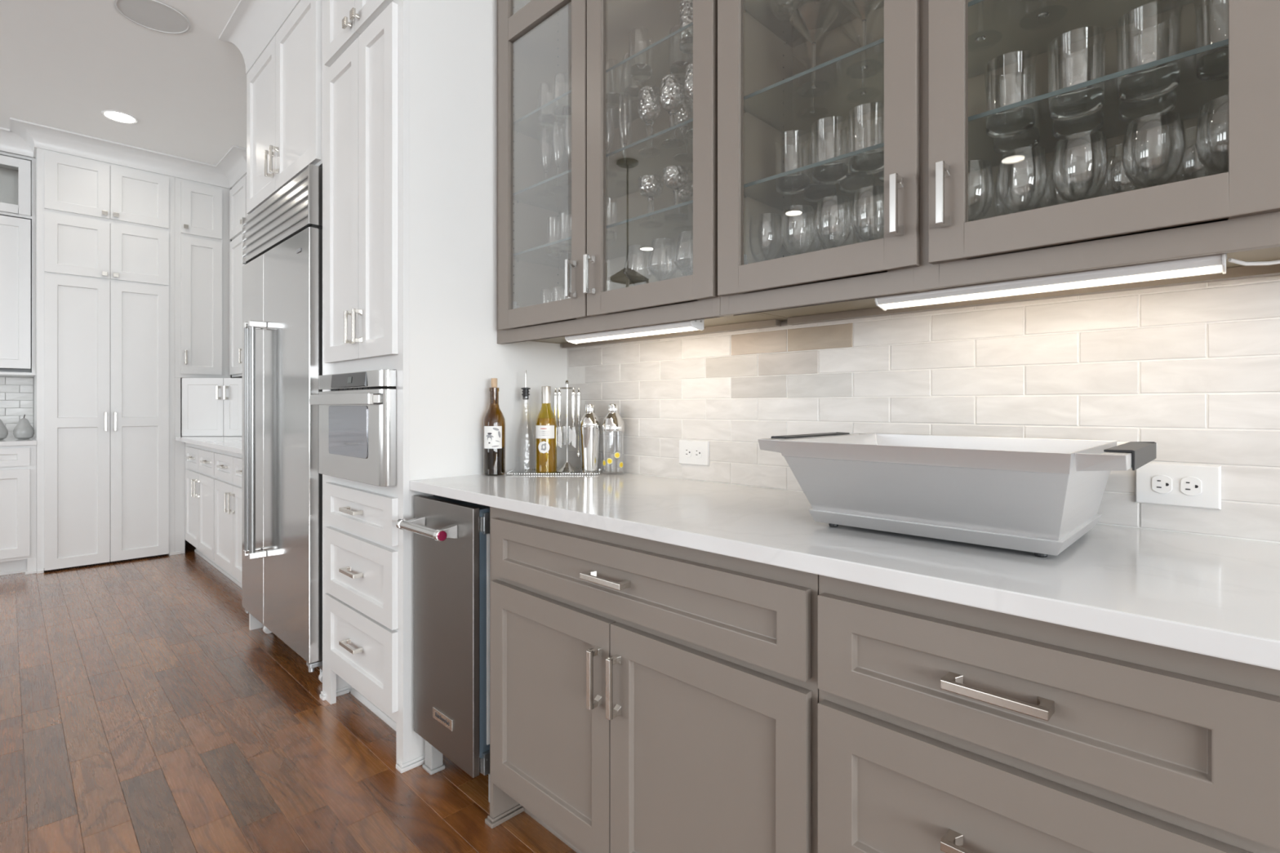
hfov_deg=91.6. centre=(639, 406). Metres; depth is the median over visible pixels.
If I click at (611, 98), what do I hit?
glass
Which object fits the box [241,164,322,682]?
refrigerator
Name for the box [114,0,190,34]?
ceiling speaker
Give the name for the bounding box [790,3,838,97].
martini glass
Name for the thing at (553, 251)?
glass
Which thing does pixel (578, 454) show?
bowl
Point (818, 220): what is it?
goblet
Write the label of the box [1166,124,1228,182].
goblet
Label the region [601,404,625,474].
cocktail shaker
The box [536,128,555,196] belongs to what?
champagne flute
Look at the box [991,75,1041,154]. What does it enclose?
tumbler
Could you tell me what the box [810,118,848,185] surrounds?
tumbler
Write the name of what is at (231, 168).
trim
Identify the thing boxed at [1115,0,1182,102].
tumbler
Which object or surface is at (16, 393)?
wall
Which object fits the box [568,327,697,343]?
diffuser
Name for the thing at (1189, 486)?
receptacle
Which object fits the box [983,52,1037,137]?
tumbler
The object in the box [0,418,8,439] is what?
pear
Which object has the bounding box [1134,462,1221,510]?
wall outlet
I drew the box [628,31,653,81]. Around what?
glass
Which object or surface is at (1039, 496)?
tub
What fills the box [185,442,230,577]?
base cabinet
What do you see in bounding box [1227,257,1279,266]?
power cord
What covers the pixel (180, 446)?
trim
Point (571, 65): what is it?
glass
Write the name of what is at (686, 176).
bowl
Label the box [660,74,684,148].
goblet
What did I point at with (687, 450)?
receptacle
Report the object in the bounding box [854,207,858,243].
goblet
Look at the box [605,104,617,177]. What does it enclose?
champagne flute
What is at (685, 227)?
glass
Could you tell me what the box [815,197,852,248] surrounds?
goblet
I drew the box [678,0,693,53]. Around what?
glass
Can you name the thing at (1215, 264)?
light bar
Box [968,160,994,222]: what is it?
goblet
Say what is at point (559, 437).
tool
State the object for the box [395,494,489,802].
trash compactor
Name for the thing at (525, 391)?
oil bottle
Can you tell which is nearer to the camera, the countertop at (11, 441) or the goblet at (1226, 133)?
the goblet at (1226, 133)
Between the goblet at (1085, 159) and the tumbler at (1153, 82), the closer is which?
the tumbler at (1153, 82)
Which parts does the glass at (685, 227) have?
stem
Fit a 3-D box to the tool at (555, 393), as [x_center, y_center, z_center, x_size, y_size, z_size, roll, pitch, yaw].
[-0.273,0.039,2.234,0.078,0.210,0.024,0,0,0]
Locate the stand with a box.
[555,380,580,472]
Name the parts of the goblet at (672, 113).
stem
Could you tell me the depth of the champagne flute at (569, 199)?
2.23 m
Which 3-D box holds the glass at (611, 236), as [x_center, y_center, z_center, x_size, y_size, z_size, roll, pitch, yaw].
[-0.100,-0.600,2.004,0.056,0.129,0.056,0,0,14]
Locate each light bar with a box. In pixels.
[564,319,703,344]
[875,253,1226,311]
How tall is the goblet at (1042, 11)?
0.239 m
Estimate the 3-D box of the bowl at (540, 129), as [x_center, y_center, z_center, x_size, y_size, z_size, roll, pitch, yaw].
[-0.332,-0.896,2.189,0.045,0.148,0.045,0,0,44]
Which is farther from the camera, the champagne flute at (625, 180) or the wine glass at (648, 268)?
the champagne flute at (625, 180)
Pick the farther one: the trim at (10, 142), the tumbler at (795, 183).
the trim at (10, 142)
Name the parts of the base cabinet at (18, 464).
drawer, door, foot moulding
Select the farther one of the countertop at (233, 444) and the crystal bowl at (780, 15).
the countertop at (233, 444)
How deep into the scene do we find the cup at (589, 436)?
2.15 m
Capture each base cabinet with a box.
[0,444,36,575]
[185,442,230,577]
[214,448,242,588]
[484,506,818,852]
[817,574,1279,852]
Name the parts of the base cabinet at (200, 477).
handle, drawer, door, handle, handle, handle, door, drawer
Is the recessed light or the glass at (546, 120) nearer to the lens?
the glass at (546, 120)
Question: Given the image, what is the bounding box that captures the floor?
[0,540,576,852]
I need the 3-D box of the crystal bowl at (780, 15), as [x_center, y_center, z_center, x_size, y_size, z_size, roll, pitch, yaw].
[0.378,-1.028,1.591,0.097,0.062,0.097,0,0,44]
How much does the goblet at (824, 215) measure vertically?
0.217 m
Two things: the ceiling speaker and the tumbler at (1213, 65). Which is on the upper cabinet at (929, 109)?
the tumbler at (1213, 65)
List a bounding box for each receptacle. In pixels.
[684,446,691,457]
[693,447,701,458]
[1151,475,1172,493]
[1180,476,1201,495]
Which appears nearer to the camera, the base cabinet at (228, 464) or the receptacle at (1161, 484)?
the receptacle at (1161, 484)
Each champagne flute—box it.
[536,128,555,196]
[548,122,567,191]
[561,116,571,186]
[564,134,571,200]
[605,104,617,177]
[614,94,635,171]
[616,115,635,187]
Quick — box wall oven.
[309,369,395,486]
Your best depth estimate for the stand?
2.23 m
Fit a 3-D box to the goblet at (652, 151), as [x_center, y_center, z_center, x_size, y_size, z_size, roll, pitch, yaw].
[0.029,-0.839,1.835,0.071,0.183,0.069,0,0,44]
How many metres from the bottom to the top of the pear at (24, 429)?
0.176 m
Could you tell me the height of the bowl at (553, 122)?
0.148 m
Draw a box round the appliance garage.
[182,377,242,436]
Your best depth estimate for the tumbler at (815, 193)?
1.57 m
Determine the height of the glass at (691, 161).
0.135 m
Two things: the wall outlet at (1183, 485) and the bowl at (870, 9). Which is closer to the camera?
the wall outlet at (1183, 485)
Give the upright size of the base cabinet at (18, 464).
0.884 m
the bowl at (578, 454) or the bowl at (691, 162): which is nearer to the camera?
the bowl at (691, 162)
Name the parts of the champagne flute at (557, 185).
stem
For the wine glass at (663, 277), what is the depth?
1.91 m
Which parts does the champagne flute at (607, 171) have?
stem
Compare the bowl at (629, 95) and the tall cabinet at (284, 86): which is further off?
the tall cabinet at (284, 86)
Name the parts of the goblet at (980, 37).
stem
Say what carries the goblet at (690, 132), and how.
on the upper cabinet at (538, 41)
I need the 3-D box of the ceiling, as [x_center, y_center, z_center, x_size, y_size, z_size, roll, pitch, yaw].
[-1.846,-1.950,-0.739,11.800,0.100,6.960,0,0,44]
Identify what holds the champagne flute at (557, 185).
on the upper cabinet at (538, 41)
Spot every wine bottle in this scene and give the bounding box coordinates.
[483,377,505,475]
[535,386,556,473]
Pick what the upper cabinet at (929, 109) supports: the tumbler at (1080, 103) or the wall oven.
the tumbler at (1080, 103)
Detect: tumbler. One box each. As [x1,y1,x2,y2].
[773,132,810,195]
[801,142,837,202]
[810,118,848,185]
[837,130,875,193]
[848,111,884,174]
[876,122,884,182]
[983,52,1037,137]
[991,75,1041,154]
[1046,26,1106,120]
[1051,57,1106,139]
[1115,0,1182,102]
[1117,29,1177,123]
[1193,0,1228,81]
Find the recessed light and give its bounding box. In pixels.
[101,110,137,124]
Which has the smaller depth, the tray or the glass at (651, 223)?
the glass at (651, 223)
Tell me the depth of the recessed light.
4.08 m
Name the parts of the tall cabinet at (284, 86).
panel, door, handle, handle, door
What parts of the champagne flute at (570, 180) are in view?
stem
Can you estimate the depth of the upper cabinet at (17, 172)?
4.40 m
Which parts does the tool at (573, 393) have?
handle, blade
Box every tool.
[553,387,572,446]
[557,387,561,448]
[571,387,576,448]
[576,387,580,458]
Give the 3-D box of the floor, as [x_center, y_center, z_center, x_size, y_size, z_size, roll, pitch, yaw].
[-1.846,1.200,-0.739,11.800,0.100,6.960,0,0,44]
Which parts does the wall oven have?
handle, display panel, control panel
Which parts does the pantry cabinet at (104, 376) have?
door, door, door, knob, knob, handle, handle, knob, knob, door, door, door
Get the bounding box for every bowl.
[539,128,551,172]
[551,122,564,166]
[564,116,569,160]
[568,134,569,165]
[576,449,580,458]
[605,104,614,151]
[617,94,632,143]
[618,115,632,161]
[637,85,661,123]
[637,174,664,199]
[660,74,684,113]
[662,165,690,190]
[672,181,693,203]
[673,93,693,128]
[690,158,693,173]
[768,0,805,22]
[790,3,838,44]
[790,41,835,69]
[839,0,882,21]
[839,17,884,48]
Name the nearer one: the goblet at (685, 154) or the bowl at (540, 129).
the goblet at (685, 154)
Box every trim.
[0,127,33,157]
[9,117,246,189]
[174,377,185,553]
[218,0,300,74]
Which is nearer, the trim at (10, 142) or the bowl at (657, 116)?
the bowl at (657, 116)
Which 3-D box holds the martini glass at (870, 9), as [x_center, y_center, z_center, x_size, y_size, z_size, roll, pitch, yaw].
[0.498,-0.834,1.381,0.110,0.174,0.110,0,0,-9]
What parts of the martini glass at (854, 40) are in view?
stem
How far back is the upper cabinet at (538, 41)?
2.07 m
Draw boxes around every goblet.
[637,85,661,157]
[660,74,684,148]
[673,93,693,162]
[684,62,693,138]
[750,214,783,261]
[780,206,816,255]
[789,219,822,255]
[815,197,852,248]
[820,214,855,249]
[851,191,884,241]
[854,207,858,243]
[968,0,1001,52]
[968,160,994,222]
[992,168,1039,216]
[996,146,1048,213]
[1019,0,1066,30]
[1038,156,1089,208]
[1052,131,1109,202]
[1097,141,1154,195]
[1121,111,1186,188]
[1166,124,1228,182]
[1195,104,1228,173]
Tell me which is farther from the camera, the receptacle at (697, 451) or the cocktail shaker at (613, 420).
the cocktail shaker at (613, 420)
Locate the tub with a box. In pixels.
[757,431,1156,557]
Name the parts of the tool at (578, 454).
handle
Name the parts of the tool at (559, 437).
handle, blade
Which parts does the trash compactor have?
handle, leg, panel, plate, leg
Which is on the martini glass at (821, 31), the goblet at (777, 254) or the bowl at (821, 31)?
the bowl at (821, 31)
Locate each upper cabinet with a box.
[0,151,35,377]
[174,177,231,380]
[229,174,248,377]
[497,0,786,348]
[717,0,1279,324]
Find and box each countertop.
[0,437,36,446]
[175,433,242,453]
[409,467,1279,670]
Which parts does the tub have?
handle, handle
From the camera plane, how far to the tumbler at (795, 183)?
1.52 m
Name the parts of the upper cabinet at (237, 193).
door, door, handle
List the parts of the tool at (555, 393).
handle, plate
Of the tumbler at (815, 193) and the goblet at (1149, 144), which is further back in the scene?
the tumbler at (815, 193)
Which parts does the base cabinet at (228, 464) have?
handle, drawer, door, handle, handle, drawer, door, handle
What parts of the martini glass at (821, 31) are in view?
stem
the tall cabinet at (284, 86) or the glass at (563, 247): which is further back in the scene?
the tall cabinet at (284, 86)
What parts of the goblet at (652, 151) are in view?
stem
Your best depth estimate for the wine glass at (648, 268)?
1.81 m
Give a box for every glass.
[537,84,559,127]
[546,217,562,257]
[552,75,571,119]
[558,213,571,253]
[569,65,571,104]
[605,66,624,107]
[605,200,617,242]
[622,54,645,102]
[622,245,654,285]
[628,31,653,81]
[637,174,664,228]
[647,239,679,280]
[661,247,691,279]
[662,165,690,222]
[668,27,693,79]
[672,181,693,232]
[673,233,687,275]
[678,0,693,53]
[687,243,693,275]
[690,158,693,210]
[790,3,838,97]
[790,41,835,120]
[839,0,883,79]
[839,17,884,103]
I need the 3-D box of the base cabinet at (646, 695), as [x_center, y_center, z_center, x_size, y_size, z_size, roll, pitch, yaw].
[0.122,0.708,1.562,0.999,0.884,0.639,0,0,44]
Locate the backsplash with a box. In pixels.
[567,280,1279,543]
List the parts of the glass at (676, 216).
stem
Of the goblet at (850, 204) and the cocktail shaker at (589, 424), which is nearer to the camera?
the goblet at (850, 204)
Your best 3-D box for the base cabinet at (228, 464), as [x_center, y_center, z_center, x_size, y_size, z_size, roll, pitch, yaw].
[-2.194,0.708,3.878,1.196,0.884,0.611,0,0,44]
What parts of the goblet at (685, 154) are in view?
stem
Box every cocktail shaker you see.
[579,404,600,473]
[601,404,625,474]
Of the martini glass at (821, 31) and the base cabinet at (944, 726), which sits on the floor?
the base cabinet at (944, 726)
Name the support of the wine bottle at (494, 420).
on the countertop at (1207, 595)
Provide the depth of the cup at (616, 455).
2.15 m
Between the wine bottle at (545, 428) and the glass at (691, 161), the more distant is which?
the wine bottle at (545, 428)
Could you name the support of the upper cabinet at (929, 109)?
attached to the wall at (1255, 300)
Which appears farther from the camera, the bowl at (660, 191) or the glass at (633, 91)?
the glass at (633, 91)
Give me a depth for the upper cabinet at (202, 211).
4.94 m
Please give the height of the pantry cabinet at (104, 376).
2.930 m
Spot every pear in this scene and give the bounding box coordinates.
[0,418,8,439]
[13,414,34,439]
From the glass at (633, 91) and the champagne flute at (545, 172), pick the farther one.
the champagne flute at (545, 172)
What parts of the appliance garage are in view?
door, frame, handle, handle, door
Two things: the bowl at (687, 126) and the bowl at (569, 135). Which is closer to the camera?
the bowl at (687, 126)
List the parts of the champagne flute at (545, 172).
stem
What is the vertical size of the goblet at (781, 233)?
0.217 m
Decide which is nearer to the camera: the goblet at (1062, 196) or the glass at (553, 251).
the goblet at (1062, 196)
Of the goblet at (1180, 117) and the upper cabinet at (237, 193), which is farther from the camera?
the upper cabinet at (237, 193)
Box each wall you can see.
[0,151,238,438]
[568,275,1279,543]
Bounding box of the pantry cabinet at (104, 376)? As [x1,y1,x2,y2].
[34,147,180,573]
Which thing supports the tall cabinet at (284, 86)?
on the floor
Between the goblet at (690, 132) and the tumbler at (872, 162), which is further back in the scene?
the goblet at (690, 132)
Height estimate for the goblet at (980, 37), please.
0.239 m
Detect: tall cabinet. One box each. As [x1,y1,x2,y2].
[246,0,322,630]
[319,0,567,773]
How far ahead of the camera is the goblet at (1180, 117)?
1.03 m
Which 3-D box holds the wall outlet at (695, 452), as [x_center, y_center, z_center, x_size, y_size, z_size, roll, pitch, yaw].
[0.170,0.147,1.975,0.122,0.079,0.008,0,0,44]
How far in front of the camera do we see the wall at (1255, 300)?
1.36 m
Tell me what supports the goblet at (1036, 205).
on the upper cabinet at (929, 109)
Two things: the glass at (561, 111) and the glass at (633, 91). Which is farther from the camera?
the glass at (561, 111)
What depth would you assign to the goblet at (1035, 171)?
1.28 m
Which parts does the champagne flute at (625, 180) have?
stem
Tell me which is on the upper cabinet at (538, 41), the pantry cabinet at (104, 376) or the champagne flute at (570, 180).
the champagne flute at (570, 180)
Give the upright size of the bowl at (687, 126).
0.093 m
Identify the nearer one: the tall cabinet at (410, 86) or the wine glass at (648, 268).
the wine glass at (648, 268)
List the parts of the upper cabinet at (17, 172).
door, door, panel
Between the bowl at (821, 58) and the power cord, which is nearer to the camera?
the power cord
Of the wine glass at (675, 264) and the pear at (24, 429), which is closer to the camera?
the wine glass at (675, 264)
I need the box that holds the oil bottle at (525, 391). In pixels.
[514,369,536,471]
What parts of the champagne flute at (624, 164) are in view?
stem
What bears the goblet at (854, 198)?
on the upper cabinet at (929, 109)
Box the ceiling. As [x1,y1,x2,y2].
[0,0,246,164]
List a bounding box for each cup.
[579,426,600,473]
[602,431,624,474]
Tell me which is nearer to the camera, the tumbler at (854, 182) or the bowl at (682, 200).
the tumbler at (854, 182)
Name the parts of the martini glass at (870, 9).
stem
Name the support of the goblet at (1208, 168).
on the upper cabinet at (929, 109)
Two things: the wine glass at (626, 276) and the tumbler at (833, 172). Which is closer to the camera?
the tumbler at (833, 172)
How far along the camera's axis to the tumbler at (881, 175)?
1.46 m
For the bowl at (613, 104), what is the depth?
2.00 m
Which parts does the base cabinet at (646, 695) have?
foot moulding, door, handle, handle, handle, drawer, door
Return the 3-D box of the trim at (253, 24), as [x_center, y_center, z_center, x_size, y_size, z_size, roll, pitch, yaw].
[-1.226,-1.805,2.817,1.885,0.190,0.772,0,0,44]
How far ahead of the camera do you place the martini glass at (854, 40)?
1.51 m
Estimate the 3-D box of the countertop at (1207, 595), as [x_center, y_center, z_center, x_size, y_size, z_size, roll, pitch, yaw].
[0.202,0.251,1.505,1.990,0.030,0.640,0,0,44]
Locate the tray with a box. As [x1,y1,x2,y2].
[506,468,602,475]
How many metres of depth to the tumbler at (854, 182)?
1.50 m
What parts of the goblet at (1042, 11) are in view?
stem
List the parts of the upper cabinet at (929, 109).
panel, door, handle, handle, panel, panel, door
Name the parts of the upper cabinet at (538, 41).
panel, door, handle, handle, panel, door, panel, panel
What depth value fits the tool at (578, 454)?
2.22 m
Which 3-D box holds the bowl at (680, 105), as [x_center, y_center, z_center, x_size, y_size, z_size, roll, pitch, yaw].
[0.093,-0.884,1.772,0.071,0.093,0.069,0,0,41]
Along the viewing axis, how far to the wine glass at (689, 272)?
1.84 m
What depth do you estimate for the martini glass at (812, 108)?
1.60 m
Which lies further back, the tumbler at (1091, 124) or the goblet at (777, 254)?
the goblet at (777, 254)
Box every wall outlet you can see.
[679,439,709,466]
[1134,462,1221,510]
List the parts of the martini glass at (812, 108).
stem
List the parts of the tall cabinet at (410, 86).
foot moulding, door, door, knob, handle, handle, handle, handle, knob, handle, drawer, drawer, drawer, frame, door, door, foot moulding, panel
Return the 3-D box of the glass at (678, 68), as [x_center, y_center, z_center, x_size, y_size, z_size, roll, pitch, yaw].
[0.124,-1.061,1.868,0.077,0.128,0.077,0,0,12]
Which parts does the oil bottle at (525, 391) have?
glass, spout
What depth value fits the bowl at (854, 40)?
1.52 m
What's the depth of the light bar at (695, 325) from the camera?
1.76 m
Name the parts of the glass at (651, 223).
stem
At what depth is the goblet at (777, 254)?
1.57 m
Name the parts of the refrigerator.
handle, handle, door, grille frame, door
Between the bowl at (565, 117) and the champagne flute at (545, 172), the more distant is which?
the champagne flute at (545, 172)
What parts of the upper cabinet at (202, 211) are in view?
handle, knob, door, door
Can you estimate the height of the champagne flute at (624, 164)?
0.222 m
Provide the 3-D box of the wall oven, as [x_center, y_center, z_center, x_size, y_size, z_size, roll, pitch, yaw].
[-0.842,0.070,2.355,0.595,0.371,0.618,0,0,44]
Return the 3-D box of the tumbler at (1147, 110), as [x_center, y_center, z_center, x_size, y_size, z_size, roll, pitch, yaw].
[0.928,-0.600,1.138,0.089,0.130,0.089,0,0,7]

